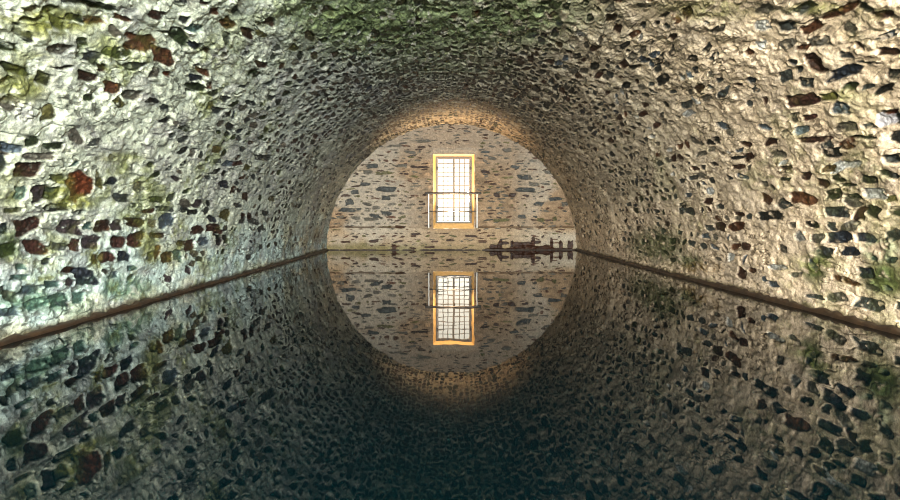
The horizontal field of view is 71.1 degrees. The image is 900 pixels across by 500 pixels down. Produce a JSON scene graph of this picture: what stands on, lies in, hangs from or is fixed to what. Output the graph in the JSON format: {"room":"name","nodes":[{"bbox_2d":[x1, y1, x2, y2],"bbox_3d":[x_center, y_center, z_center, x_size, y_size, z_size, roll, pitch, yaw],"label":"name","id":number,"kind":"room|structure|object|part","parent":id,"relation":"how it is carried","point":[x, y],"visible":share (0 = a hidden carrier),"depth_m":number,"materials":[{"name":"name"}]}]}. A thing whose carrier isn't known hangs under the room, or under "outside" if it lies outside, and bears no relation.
{"room":"underground passage","nodes":[
{"label":"underground passage","id":0,"kind":"room"},
{"bbox_2d":[0,0,899,340],"bbox_3d":[0.158,-1.091,6.465,7.420,3.983,24.126,0,3,0],"label":"ceiling","id":1,"kind":"structure","parent":0,"point":[149,148],"depth_m":7.02,"materials":[{"name":"grey stone"}]},
{"bbox_2d":[0,249,328,345],"bbox_3d":[-3.548,0.482,10.524,0.208,0.222,16.020,0,3,0],"label":"footing","id":2,"kind":"object","parent":1,"relation":"attached to","point":[12,338],"visible":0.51,"depth_m":6.71,"materials":[{"name":"stone"}]},
{"bbox_2d":[575,248,899,335],"bbox_3d":[3.792,0.472,10.581,0.208,0.236,16.020,0,3,0],"label":"footing","id":3,"kind":"object","parent":1,"relation":"attached to","point":[893,329],"visible":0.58,"depth_m":7.21,"materials":[{"name":"stone"}]},
{"bbox_2d":[0,250,899,499],"bbox_3d":[0.153,0.649,6.531,7.260,0.001,23.970,0,3,0],"label":"water","id":4,"kind":"object","parent":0,"point":[330,374],"visible":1,"depth_m":3.62,"materials":[{"name":"black liquid"}]},
{"bbox_2d":[326,123,576,249],"bbox_3d":[0.058,-1.740,18.431,7.473,3.988,0.126,0,3,0],"label":"wall","id":5,"kind":"structure","parent":0,"point":[383,203],"depth_m":18.44,"materials":[{"name":"beige stone"}]},
{"bbox_2d":[329,248,574,249],"bbox_3d":[0.058,0.054,18.531,7.340,0.215,0.208,0,3,0],"label":"footing","id":6,"kind":"object","parent":5,"relation":"attached to","point":[489,248],"visible":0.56,"depth_m":18.49,"materials":[{"name":"brown stone"}]},
{"bbox_2d":[425,154,480,228],"bbox_3d":[0.086,-1.722,18.597,1.634,2.185,0.717,0,3,0],"label":"window reveal","id":7,"kind":"structure","parent":5,"relation":"in","point":[435,225],"depth_m":18.55,"materials":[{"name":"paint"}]},
{"bbox_3d":[-0.618,-1.134,18.301,0.039,0.989,0.039,0,3,0],"label":"post","id":8,"kind":"part","parent":7,"relation":"part of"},
{"bbox_3d":[0.084,-1.127,18.307,1.404,0.027,0.027,0,3,0],"label":"rail","id":9,"kind":"part","parent":7,"relation":"part of","materials":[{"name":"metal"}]},
{"bbox_3d":[0.088,-1.169,18.392,1.634,1.049,0.247,0,3,0],"label":"guard rail","id":10,"kind":"part","parent":7,"relation":"part of","materials":[{"name":"metal"}]},
{"bbox_3d":[0.089,-1.648,18.279,1.634,0.074,0.074,0,3,0],"label":"rail","id":11,"kind":"part","parent":7,"relation":"part of","materials":[{"name":"metal"}]},
{"bbox_2d":[436,156,471,222],"bbox_3d":[0.112,-1.794,18.817,1.080,1.997,0.130,0,3,0],"label":"window grille","id":12,"kind":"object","parent":7,"relation":"attached to","point":[437,157],"depth_m":18.79,"materials":[{"name":"metal"}]},
{"bbox_3d":[0.786,-1.134,18.312,0.039,0.989,0.039,0,3,0],"label":"post","id":13,"kind":"part","parent":7,"relation":"part of","materials":[{"name":"white metal"}]}
]}

